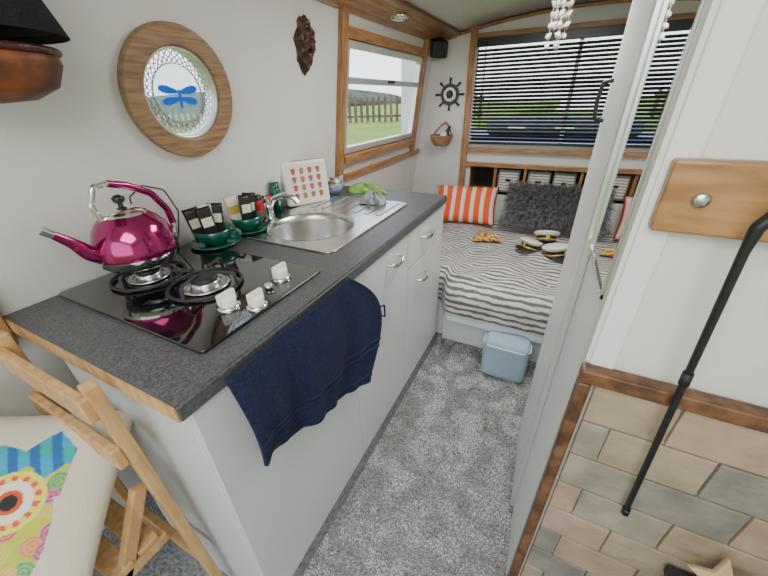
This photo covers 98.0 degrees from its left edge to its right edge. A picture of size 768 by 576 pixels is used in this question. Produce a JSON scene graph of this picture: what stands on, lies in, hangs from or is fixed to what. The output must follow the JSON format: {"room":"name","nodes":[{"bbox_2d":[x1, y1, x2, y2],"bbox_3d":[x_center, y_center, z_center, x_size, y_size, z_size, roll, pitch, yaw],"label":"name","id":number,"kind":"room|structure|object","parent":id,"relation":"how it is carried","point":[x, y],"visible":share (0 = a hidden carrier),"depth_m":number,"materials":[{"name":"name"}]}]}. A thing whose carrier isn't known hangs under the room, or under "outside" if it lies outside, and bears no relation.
{"room":"camper van interior","nodes":[
{"label":"camper van interior","id":0,"kind":"room"},
{"bbox_2d":[0,0,431,529],"bbox_3d":[-0.652,-0.162,1.272,0.276,1.764,4.140,13,32,23],"label":"wall","id":1,"kind":"structure","parent":0,"point":[81,134],"depth_m":0.91,"materials":[{"name":"paint"}]},
{"bbox_2d":[0,315,18,344],"bbox_3d":[-0.894,0.071,0.746,0.053,0.173,0.050,13,32,23],"label":"end post","id":2,"kind":"object","parent":1,"relation":"attached to","point":[3,326],"visible":0.46,"depth_m":0.77,"materials":[{"name":"brown wood"}]},
{"bbox_2d":[0,40,63,103],"bbox_3d":[-0.695,-0.373,0.588,0.228,0.086,0.228,13,32,23],"label":"bowl","id":3,"kind":"object","parent":1,"relation":"attached to","point":[28,71],"visible":1,"depth_m":0.57,"materials":[{"name":"brown wood"}]},
{"bbox_2d":[0,0,70,44],"bbox_3d":[-0.689,-0.492,0.515,0.260,0.160,0.260,13,32,23],"label":"lampshade","id":4,"kind":"object","parent":1,"relation":"attached to","point":[27,21],"visible":0.88,"depth_m":0.56,"materials":[{"name":"black fabric"}]},
{"bbox_2d":[129,185,178,239],"bbox_3d":[-0.681,-0.207,1.017,0.014,0.216,0.123,13,32,23],"label":"charging cable","id":5,"kind":"object","parent":1,"relation":"attached to","point":[140,185],"visible":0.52,"depth_m":1.01,"materials":[{"name":"black plastic"}]},
{"bbox_2d":[117,21,232,156],"bbox_3d":[-0.586,-0.564,0.976,0.070,0.337,0.338,13,32,23],"label":"ring","id":6,"kind":"object","parent":1,"relation":"attached to","point":[143,41],"visible":1,"depth_m":0.91,"materials":[{"name":"brown wood"}]},
{"bbox_2d":[143,45,217,138],"bbox_3d":[-0.606,-0.571,0.983,0.082,0.242,0.238,13,32,23],"label":"reveal","id":7,"kind":"object","parent":1,"relation":"attached to","point":[213,97],"visible":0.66,"depth_m":1.04,"materials":[{"name":"silver metal"}]},
{"bbox_3d":[-0.610,-0.572,0.985,0.034,0.220,0.222,13,32,23],"label":"pane","id":8,"kind":"object","parent":7,"relation":"attached to","visible":0},
{"bbox_2d":[152,63,201,122],"bbox_3d":[-0.604,-0.570,0.982,0.024,0.153,0.154,13,32,23],"label":"lead","id":9,"kind":"object","parent":8,"relation":"attached to","point":[165,63],"visible":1,"depth_m":0.98,"materials":[{"name":"grey"}]},
{"bbox_3d":[-0.606,-0.571,0.983,0.022,0.150,0.151,13,32,23],"label":"disc","id":10,"kind":"object","parent":8,"relation":"attached to","visible":0},
{"bbox_2d":[158,85,177,93],"bbox_3d":[-0.614,-0.566,0.951,0.005,0.022,0.061,13,32,23],"label":"wing","id":11,"kind":"object","parent":10,"relation":"attached to","point":[163,88],"visible":1,"depth_m":0.95},
{"bbox_2d":[163,97,178,104],"bbox_3d":[-0.615,-0.542,0.969,0.005,0.022,0.055,13,32,23],"label":"wing","id":12,"kind":"object","parent":10,"relation":"attached to","point":[169,100],"visible":1,"depth_m":0.96},
{"bbox_2d":[178,89,182,108],"bbox_3d":[-0.602,-0.559,0.988,0.010,0.052,0.009,13,32,23],"label":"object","id":13,"kind":"object","parent":10,"relation":"attached to","point":[179,92],"depth_m":0.99,"materials":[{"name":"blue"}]},
{"bbox_2d":[180,86,196,93],"bbox_3d":[-0.587,-0.593,0.999,0.005,0.022,0.061,13,32,23],"label":"wing","id":14,"kind":"object","parent":10,"relation":"attached to","point":[189,89],"visible":1,"depth_m":1.00},
{"bbox_2d":[182,97,196,104],"bbox_3d":[-0.591,-0.567,1.012,0.005,0.022,0.055,13,32,23],"label":"wing","id":15,"kind":"object","parent":10,"relation":"attached to","point":[190,100],"visible":1,"depth_m":1.01},
{"bbox_2d":[293,14,315,75],"bbox_3d":[-0.308,-0.965,1.331,0.070,0.200,0.124,13,32,23],"label":"mask","id":16,"kind":"object","parent":1,"relation":"attached to","point":[304,40],"visible":1,"depth_m":1.31,"materials":[{"name":"brown wood"}]},
{"bbox_2d":[335,7,348,175],"bbox_3d":[-0.209,-0.926,1.644,0.129,0.718,0.045,13,32,23],"label":"post","id":17,"kind":"object","parent":1,"relation":"attached to","point":[343,13],"visible":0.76,"depth_m":1.60,"materials":[{"name":"brown wood"}]},
{"bbox_2d":[344,137,415,163],"bbox_3d":[0.002,-0.921,2.205,0.049,0.045,1.010,13,32,23],"label":"rail","id":18,"kind":"object","parent":1,"relation":"attached to","point":[355,156],"visible":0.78,"depth_m":2.08,"materials":[{"name":"brown wood"}]},
{"bbox_2d":[343,149,419,180],"bbox_3d":[0.033,-0.890,2.354,0.026,0.037,1.160,13,32,23],"label":"rail","id":19,"kind":"object","parent":1,"relation":"attached to","point":[369,168],"visible":0.98,"depth_m":2.20,"materials":[{"name":"brown wood"}]},
{"bbox_2d":[348,77,417,86],"bbox_3d":[0.022,-1.236,2.012,0.028,0.033,0.950,13,32,23],"label":"transom","id":20,"kind":"object","parent":1,"relation":"attached to","point":[352,80],"visible":0.74,"depth_m":1.90,"materials":[{"name":"silver metal"}]},
{"bbox_2d":[344,40,422,153],"bbox_3d":[0.010,-1.161,2.062,0.100,0.504,0.990,13,32,23],"label":"aluminium frame","id":21,"kind":"object","parent":1,"relation":"attached to","point":[355,45],"visible":0.66,"depth_m":2.03,"materials":[{"name":"white metal"}]},
{"bbox_2d":[348,26,425,56],"bbox_3d":[0.051,-1.390,1.906,0.033,0.048,1.010,13,32,23],"label":"rail","id":22,"kind":"object","parent":1,"relation":"in","point":[357,34],"depth_m":1.78,"materials":[{"name":"brown wood"}]},
{"bbox_2d":[409,39,429,150],"bbox_3d":[0.258,-1.397,2.460,0.129,0.718,0.040,13,32,23],"label":"post","id":23,"kind":"object","parent":1,"relation":"attached to","point":[427,41],"visible":0.61,"depth_m":2.42,"materials":[{"name":"brown wood"}]},
{"bbox_2d":[230,211,262,231],"bbox_3d":[-0.505,-0.245,1.243,0.117,0.052,0.117,13,32,23],"label":"bowl","id":24,"kind":"object","parent":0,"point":[255,224],"depth_m":1.21,"materials":[{"name":"teal ceramic"}]},
{"bbox_2d":[92,332,535,575],"bbox_3d":[0.277,0.819,1.326,2.270,0.040,4.170,13,32,23],"label":"floor","id":25,"kind":"structure","parent":0,"point":[170,554],"depth_m":1.29,"materials":[{"name":"grey carpet"}]},
{"bbox_2d":[0,330,222,575],"bbox_3d":[-0.731,0.616,0.745,0.375,0.941,0.396,13,32,23],"label":"folding chair","id":26,"kind":"object","parent":25,"relation":"on","point":[141,532],"visible":0.69,"depth_m":0.73,"materials":[{"name":"brown wood"}]},
{"bbox_2d":[0,410,132,575],"bbox_3d":[-0.766,0.446,0.650,0.447,0.284,0.316,-5,30,-6],"label":"cushion","id":27,"kind":"object","parent":26,"relation":"on","point":[56,490],"visible":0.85,"depth_m":0.65,"materials":[{"name":"fabric"}]},
{"bbox_2d":[2,186,446,575],"bbox_3d":[-0.267,0.210,1.445,0.648,0.930,1.463,13,32,23],"label":"kitchen cabinet","id":28,"kind":"object","parent":25,"relation":"on","point":[252,518],"depth_m":0.85,"materials":[{"name":"laminate"}]},
{"bbox_2d":[59,242,319,353],"bbox_3d":[-0.507,-0.035,0.888,0.548,0.053,0.390,13,32,23],"label":"gas hob","id":29,"kind":"object","parent":28,"relation":"in","point":[196,300],"visible":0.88,"depth_m":0.83,"materials":[{"name":"black glass"}]},
{"bbox_2d":[36,180,179,272],"bbox_3d":[-0.671,-0.160,0.840,0.255,0.215,0.190,-19,34,-27],"label":"kettle","id":30,"kind":"object","parent":29,"relation":"on","point":[124,238],"visible":1,"depth_m":0.81,"materials":[{"name":"pink metal"}]},
{"bbox_2d":[126,267,170,284],"bbox_3d":[-0.649,-0.035,0.924,0.109,0.006,0.109,13,32,23],"label":"gas burner","id":31,"kind":"object","parent":29,"relation":"on","point":[162,274],"depth_m":0.90,"materials":[{"name":"metal"}]},
{"bbox_2d":[183,274,230,295],"bbox_3d":[-0.465,-0.010,0.872,0.122,0.006,0.122,13,32,23],"label":"gas burner","id":32,"kind":"object","parent":29,"relation":"on","point":[222,282],"depth_m":0.85,"materials":[{"name":"metal"}]},
{"bbox_2d":[189,222,241,250],"bbox_3d":[-0.567,-0.175,1.125,0.177,0.060,0.165,13,32,23],"label":"teacup","id":33,"kind":"object","parent":28,"relation":"on","point":[226,238],"visible":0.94,"depth_m":1.10,"materials":[{"name":"teal ceramic"}]},
{"bbox_2d":[192,222,232,245],"bbox_3d":[-0.572,-0.178,1.126,0.128,0.052,0.128,13,32,23],"label":"bowl","id":34,"kind":"object","parent":33,"relation":"on","point":[223,238],"depth_m":1.10,"materials":[{"name":"teal ceramic"}]},
{"bbox_2d":[181,192,256,242],"bbox_3d":[-0.553,-0.250,1.165,0.054,0.120,0.268,13,32,23],"label":"sachets","id":35,"kind":"object","parent":33,"relation":"in","point":[207,218],"visible":0.88,"depth_m":1.12,"materials":[{"name":"black paper"}]},
{"bbox_2d":[2,186,445,420],"bbox_3d":[-0.289,-0.183,1.232,0.620,0.036,1.460,13,32,23],"label":"countertop","id":36,"kind":"structure","parent":28,"relation":"on","point":[166,371],"depth_m":0.73,"materials":[{"name":"laminate"}]},
{"bbox_2d":[261,192,299,223],"bbox_3d":[-0.398,-0.315,1.302,0.153,0.118,0.064,-3,29,-3],"label":"tap","id":37,"kind":"object","parent":36,"relation":"on","point":[268,206],"visible":0.95,"depth_m":1.28,"materials":[{"name":"silver metal"}]},
{"bbox_2d":[255,194,265,220],"bbox_3d":[-0.513,-0.327,1.361,0.044,0.100,0.044,13,32,23],"label":"spice jar","id":38,"kind":"object","parent":28,"relation":"on","point":[259,203],"visible":0.51,"depth_m":1.34,"materials":[{"name":"red"}]},
{"bbox_2d":[263,195,275,215],"bbox_3d":[-0.484,-0.345,1.405,0.040,0.085,0.040,13,32,23],"label":"spice jar","id":39,"kind":"object","parent":28,"relation":"on","point":[267,196],"visible":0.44,"depth_m":1.38,"materials":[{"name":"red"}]},
{"bbox_2d":[268,181,283,213],"bbox_3d":[-0.465,-0.390,1.439,0.048,0.130,0.048,13,32,23],"label":"bottle","id":40,"kind":"object","parent":28,"relation":"on","point":[274,189],"visible":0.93,"depth_m":1.42,"materials":[{"name":"teal ceramic"}]},
{"bbox_2d":[224,278,385,466],"bbox_3d":[-0.141,0.221,0.917,0.045,0.424,0.578,13,32,23],"label":"hand towel","id":41,"kind":"object","parent":28,"relation":"hanging from","point":[291,384],"visible":1,"depth_m":0.81,"materials":[{"name":"blue fabric"}]},
{"bbox_2d":[242,195,406,253],"bbox_3d":[-0.223,-0.232,1.415,0.445,0.151,0.635,13,32,23],"label":"sink","id":42,"kind":"object","parent":28,"relation":"in","point":[325,227],"visible":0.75,"depth_m":1.41,"materials":[{"name":"metal"}]},
{"bbox_2d":[230,211,271,234],"bbox_3d":[-0.505,-0.244,1.244,0.151,0.060,0.151,-24,36,-34],"label":"teacup","id":43,"kind":"object","parent":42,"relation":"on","point":[255,225],"visible":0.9,"depth_m":1.22,"materials":[{"name":"teal ceramic"}]},
{"bbox_2d":[281,158,329,206],"bbox_3d":[-0.359,-0.484,1.532,0.216,0.189,0.062,-20,34,-30],"label":"cutting board","id":44,"kind":"object","parent":42,"relation":"on","point":[306,179],"visible":0.94,"depth_m":1.51,"materials":[{"name":"white"}]},
{"bbox_2d":[359,190,385,204],"bbox_3d":[-0.041,-0.423,1.537,0.123,0.054,0.108,13,32,23],"label":"cloth","id":45,"kind":"object","parent":42,"relation":"on","point":[372,197],"visible":1,"depth_m":1.51,"materials":[{"name":"grey fabric"}]},
{"bbox_2d":[327,178,342,194],"bbox_3d":[-0.262,-0.523,1.716,0.110,0.080,0.110,13,32,23],"label":"ceramic bowl","id":46,"kind":"object","parent":28,"relation":"on","point":[335,185],"visible":0.85,"depth_m":1.68,"materials":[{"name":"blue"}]},
{"bbox_2d":[347,182,387,193],"bbox_3d":[-0.094,-0.528,1.754,0.255,0.042,0.119,13,32,23],"label":"cloth","id":47,"kind":"object","parent":28,"relation":"on","point":[360,187],"visible":0.98,"depth_m":1.74,"materials":[{"name":"green fabric"}]},
{"bbox_2d":[164,335,536,575],"bbox_3d":[-0.007,0.790,1.343,1.042,0.008,2.084,13,32,23],"label":"carpet","id":48,"kind":"object","parent":25,"relation":"on","point":[532,363],"visible":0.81,"depth_m":1.37,"materials":[{"name":"grey carpet"}]},
{"bbox_2d":[480,330,532,382],"bbox_3d":[0.675,0.352,1.846,0.240,0.244,0.223,13,32,23],"label":"tub","id":49,"kind":"object","parent":48,"relation":"on","point":[505,355],"visible":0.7,"depth_m":1.75,"materials":[{"name":"blue plastic"}]},
{"bbox_2d":[436,220,569,362],"bbox_3d":[0.938,-0.025,2.244,2.010,0.500,1.262,13,32,23],"label":"bed","id":50,"kind":"object","parent":25,"relation":"on","point":[484,286],"visible":0.28,"depth_m":1.89,"materials":[{"name":"white fabric"}]},
{"bbox_2d":[437,184,499,224],"bbox_3d":[0.633,-0.654,2.611,0.481,0.251,0.211,8,31,17],"label":"striped cushion","id":51,"kind":"object","parent":50,"relation":"on","point":[463,204],"visible":0.87,"depth_m":2.54,"materials":[{"name":"orange fabric"}]},
{"bbox_2d":[473,231,501,241],"bbox_3d":[0.726,-0.372,2.349,0.197,0.036,0.151,4,30,10],"label":"patterned scarf","id":52,"kind":"object","parent":50,"relation":"on","point":[481,236],"visible":1,"depth_m":2.31,"materials":[{"name":"yellow fabric"}]},
{"bbox_2d":[515,237,542,250],"bbox_3d":[0.926,-0.279,2.128,0.160,0.085,0.166,13,32,23],"label":"hat","id":53,"kind":"object","parent":50,"relation":"on","point":[528,244],"visible":1,"depth_m":2.09,"materials":[{"name":"white fabric"}]},
{"bbox_2d":[495,179,582,237],"bbox_3d":[1.176,-0.545,2.307,0.761,0.345,0.304,13,32,23],"label":"cushion","id":54,"kind":"object","parent":50,"relation":"on","point":[548,206],"visible":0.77,"depth_m":2.30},
{"bbox_2d":[534,230,559,242],"bbox_3d":[1.052,-0.331,2.170,0.158,0.114,0.195,13,32,23],"label":"hat","id":55,"kind":"object","parent":50,"relation":"on","point":[545,236],"visible":0.97,"depth_m":2.13,"materials":[{"name":"white fabric"}]},
{"bbox_2d":[542,243,567,259],"bbox_3d":[1.050,-0.227,2.015,0.184,0.089,0.165,13,32,23],"label":"hat","id":56,"kind":"object","parent":50,"relation":"on","point":[556,250],"visible":0.74,"depth_m":1.98,"materials":[{"name":"white fabric"}]},
{"bbox_2d":[664,565,694,575],"bbox_3d":[0.672,0.343,0.278,0.430,1.800,0.310,13,32,23],"label":"wood stove","id":57,"kind":"object","parent":25,"relation":"on","point":[669,570],"visible":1,"depth_m":0.64,"materials":[{"name":"black metal"}]},
{"bbox_2d":[686,555,732,575],"bbox_3d":[0.591,0.513,0.586,0.105,0.096,0.042,8,31,17],"label":"star","id":58,"kind":"object","parent":57,"relation":"on","point":[723,568],"visible":1,"depth_m":0.58,"materials":[{"name":"brown wood"}]},
{"bbox_2d":[404,0,599,31],"bbox_3d":[0.337,-0.712,0.401,2.122,0.149,4.160,13,32,23],"label":"ceiling","id":59,"kind":"structure","parent":0,"point":[461,15],"depth_m":1.93,"materials":[{"name":"paint"}]},
{"bbox_2d":[317,0,440,41],"bbox_3d":[-0.103,-1.273,1.534,0.061,0.024,2.230,13,32,23],"label":"plank","id":60,"kind":"object","parent":59,"relation":"attached to","point":[355,9],"visible":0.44,"depth_m":1.65,"materials":[{"name":"brown wood"}]},
{"bbox_2d":[347,0,449,39],"bbox_3d":[-0.048,-1.273,1.502,0.061,0.023,2.230,13,32,23],"label":"plank","id":61,"kind":"object","parent":59,"relation":"attached to","point":[372,5],"visible":0.78,"depth_m":1.66,"materials":[{"name":"brown wood"}]},
{"bbox_2d":[390,14,408,20],"bbox_3d":[0.077,-1.381,1.709,0.100,0.012,0.100,13,32,23],"label":"recessed light","id":62,"kind":"object","parent":61,"relation":"in","point":[400,17],"depth_m":1.69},
{"bbox_2d":[374,0,457,36],"bbox_3d":[0.007,-1.272,1.471,0.061,0.022,2.230,13,32,23],"label":"plank","id":63,"kind":"object","parent":59,"relation":"attached to","point":[392,4],"visible":0.86,"depth_m":1.75,"materials":[{"name":"brown wood"}]},
{"bbox_2d":[395,0,460,33],"bbox_3d":[0.037,-1.266,1.451,0.014,0.013,2.220,13,32,23],"label":"bead","id":64,"kind":"object","parent":63,"relation":"attached to","point":[403,2],"visible":1,"depth_m":1.77},
{"bbox_2d":[544,0,574,52],"bbox_3d":[0.766,-1.205,1.445,0.093,0.307,0.087,-14,32,-21],"label":"wind chime","id":65,"kind":"object","parent":59,"relation":"hanging from","point":[557,4],"visible":1,"depth_m":1.45,"materials":[{"name":"white"}]},
{"bbox_2d":[401,2,631,227],"bbox_3d":[1.173,-0.933,2.469,2.270,1.850,0.030,13,32,23],"label":"wall","id":66,"kind":"structure","parent":0,"point":[440,165],"depth_m":2.56,"materials":[{"name":"paint"}]},
{"bbox_2d":[430,40,448,57],"bbox_3d":[0.386,-1.696,2.373,0.110,0.111,0.132,-5,30,-7],"label":"speaker","id":67,"kind":"object","parent":66,"relation":"attached to","point":[438,48],"visible":0.98,"depth_m":2.33},
{"bbox_2d":[430,121,453,145],"bbox_3d":[0.446,-1.194,2.586,0.184,0.164,0.184,13,32,23],"label":"wall basket","id":68,"kind":"object","parent":66,"relation":"attached to","point":[443,139],"visible":1,"depth_m":2.56,"materials":[{"name":"wicker"}]},
{"bbox_2d":[436,77,463,110],"bbox_3d":[0.494,-1.456,2.513,0.216,0.216,0.018,13,32,23],"label":"ornament","id":69,"kind":"object","parent":66,"relation":"attached to","point":[449,94],"visible":1,"depth_m":2.51,"materials":[{"name":"black metal"}]},
{"bbox_2d":[458,25,478,185],"bbox_3d":[0.631,-1.295,2.531,0.045,1.125,0.030,13,32,23],"label":"post","id":70,"kind":"object","parent":66,"relation":"attached to","point":[474,30],"visible":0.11,"depth_m":2.47,"materials":[{"name":"brown wood"}]},
{"bbox_2d":[465,161,587,172],"bbox_3d":[1.243,-0.869,2.425,1.305,0.030,0.035,13,32,23],"label":"shelf rail","id":71,"kind":"object","parent":66,"relation":"attached to","point":[478,164],"depth_m":2.48,"materials":[{"name":"brown wood"}]},
{"bbox_2d":[469,166,586,194],"bbox_3d":[1.301,-0.827,2.571,1.280,0.240,0.225,13,32,23],"label":"shelf niche","id":72,"kind":"object","parent":66,"relation":"attached to","point":[480,176],"visible":0.19,"depth_m":2.82,"materials":[{"name":"brown wood"}]},
{"bbox_2d":[497,168,521,191],"bbox_3d":[1.015,-0.878,2.705,0.160,0.169,0.154,13,32,23],"label":"box","id":73,"kind":"object","parent":72,"relation":"on","point":[506,175],"visible":0.66,"depth_m":2.64,"materials":[{"name":"grey"}]},
{"bbox_2d":[527,169,551,185],"bbox_3d":[1.212,-0.834,2.618,0.160,0.169,0.154,13,32,23],"label":"box","id":74,"kind":"object","parent":72,"relation":"on","point":[542,176],"visible":0.42,"depth_m":2.54,"materials":[{"name":"grey"}]},
{"bbox_2d":[552,171,576,186],"bbox_3d":[1.369,-0.799,2.548,0.150,0.169,0.154,13,32,23],"label":"box","id":75,"kind":"object","parent":72,"relation":"on","point":[560,177],"visible":0.59,"depth_m":2.48,"materials":[{"name":"grey"}]},
{"bbox_2d":[466,147,592,155],"bbox_3d":[1.237,-0.960,2.366,1.305,0.027,0.050,13,32,23],"label":"sill","id":76,"kind":"structure","parent":66,"relation":"attached to","point":[469,149],"depth_m":2.42,"materials":[{"name":"brown wood"}]},
{"bbox_2d":[470,141,593,147],"bbox_3d":[1.254,-1.017,2.375,1.285,0.025,0.030,13,32,23],"label":"frame","id":77,"kind":"object","parent":66,"relation":"attached to","point":[499,141],"visible":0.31,"depth_m":2.43,"materials":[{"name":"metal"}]},
{"bbox_2d":[444,0,632,39],"bbox_3d":[1.245,-1.621,1.996,2.005,0.144,0.022,13,32,23],"label":"beam","id":78,"kind":"structure","parent":66,"relation":"attached to","point":[601,2],"depth_m":2.08,"materials":[{"name":"brown wood"}]},
{"bbox_2d":[469,24,625,146],"bbox_3d":[1.217,-1.278,2.173,1.275,0.660,0.043,13,32,23],"label":"blind","id":79,"kind":"object","parent":66,"relation":"attached to","point":[610,30],"visible":0.62,"depth_m":2.24,"materials":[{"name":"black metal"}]},
{"bbox_2d":[477,18,627,38],"bbox_3d":[1.225,-1.589,2.022,1.305,0.030,0.030,13,32,23],"label":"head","id":80,"kind":"object","parent":66,"relation":"attached to","point":[623,20],"visible":0.44,"depth_m":2.09},
{"bbox_2d":[558,39,584,142],"bbox_3d":[1.243,-1.300,2.221,0.025,0.670,0.025,13,32,23],"label":"window frame","id":81,"kind":"object","parent":66,"relation":"attached to","point":[580,39],"visible":0.34,"depth_m":2.19,"materials":[{"name":"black metal"}]},
{"bbox_2d":[506,0,766,573],"bbox_3d":[0.495,-0.004,0.842,0.052,1.860,0.691,11,32,22],"label":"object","id":82,"kind":"object","parent":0,"point":[734,24],"depth_m":0.52,"materials":[{"name":"white paint"}]},
{"bbox_2d":[512,0,653,490],"bbox_3d":[0.516,-0.045,0.954,0.041,1.780,0.320,11,32,22],"label":"leaf","id":83,"kind":"object","parent":82,"relation":"attached to","point":[641,10],"depth_m":0.84,"materials":[{"name":"white paint"}]},
{"bbox_2d":[520,0,633,426],"bbox_3d":[0.633,-0.150,1.094,0.046,1.860,0.055,13,32,23],"label":"strip","id":84,"kind":"object","parent":83,"relation":"attached to","point":[633,0],"visible":0.13,"depth_m":1.02,"materials":[{"name":"white paint"}]},
{"bbox_2d":[589,0,705,299],"bbox_3d":[0.392,-0.356,0.451,0.009,0.740,0.233,11,32,22],"label":"mirror","id":85,"kind":"object","parent":82,"relation":"attached to","point":[678,21],"visible":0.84,"depth_m":0.50,"materials":[{"name":"clear glass"}]},
{"bbox_2d":[506,0,767,575],"bbox_3d":[0.744,0.229,0.415,0.885,1.860,0.030,13,32,23],"label":"wall","id":86,"kind":"structure","parent":0,"point":[689,275],"depth_m":0.45,"materials":[{"name":"paint"}]},
{"bbox_2d":[507,362,767,575],"bbox_3d":[0.735,0.633,0.617,0.879,0.958,0.026,13,32,23],"label":"trim","id":87,"kind":"structure","parent":86,"relation":"attached to","point":[747,415],"depth_m":0.54,"materials":[{"name":"brown wood"}]},
{"bbox_2d":[518,385,767,575],"bbox_3d":[0.749,0.645,0.623,0.855,0.930,0.016,13,32,23],"label":"tiled panel","id":88,"kind":"object","parent":86,"relation":"attached to","point":[702,498],"visible":0.91,"depth_m":0.60,"materials":[{"name":"beige tile"}]},
{"bbox_2d":[648,157,767,242],"bbox_3d":[0.623,-0.051,0.285,0.631,0.086,0.028,13,32,23],"label":"board","id":89,"kind":"object","parent":86,"relation":"attached to","point":[719,198],"visible":1,"depth_m":0.38,"materials":[{"name":"wood"}]},
{"bbox_2d":[621,212,767,516],"bbox_3d":[0.435,0.169,0.490,0.058,0.598,0.029,13,32,23],"label":"stick","id":90,"kind":"object","parent":89,"relation":"hanging from","point":[755,231],"visible":1,"depth_m":0.43,"materials":[{"name":"black metal"}]},
{"label":"outside","id":91,"kind":"structure","parent":0,"visible":0},
{"bbox_2d":[158,101,560,145],"bbox_3d":[-23.480,-20.508,40.238,77.800,1.260,100.000,13,32,23],"label":"ground","id":92,"kind":"structure","parent":91,"point":[364,131],"depth_m":11.55,"materials":[{"name":"green plant"}]},
{"bbox_2d":[150,95,482,126],"bbox_3d":[-2.788,-6.283,11.847,12.600,0.829,0.050,-1,29,0],"label":"fence","id":93,"kind":"object","parent":92,"relation":"on","point":[367,116],"visible":0.17,"depth_m":11.83,"materials":[{"name":"brown wood"}]},
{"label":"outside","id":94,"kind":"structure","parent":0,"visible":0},
{"bbox_2d":[546,112,602,116],"bbox_3d":[34.809,-1.541,4.981,62.200,0.100,80.000,13,32,23],"label":"ground","id":95,"kind":"structure","parent":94,"point":[552,112],"depth_m":39.74,"materials":[{"name":"green plant"}]},
{"bbox_2d":[147,89,400,113],"bbox_3d":[11.886,-22.496,39.297,69.693,3.800,60.560,13,32,23],"label":"hedge","id":96,"kind":"object","parent":95,"relation":"on","point":[352,93],"visible":0.2,"depth_m":49.34,"materials":[{"name":"green plant"}]},
{"bbox_2d":[471,116,601,143],"bbox_3d":[4.382,-2.335,6.197,6.000,1.470,1.600,13,32,23],"label":"moored boat","id":97,"kind":"object","parent":95,"relation":"on","point":[572,116],"visible":0.09,"depth_m":6.04,"materials":[{"name":"blue"}]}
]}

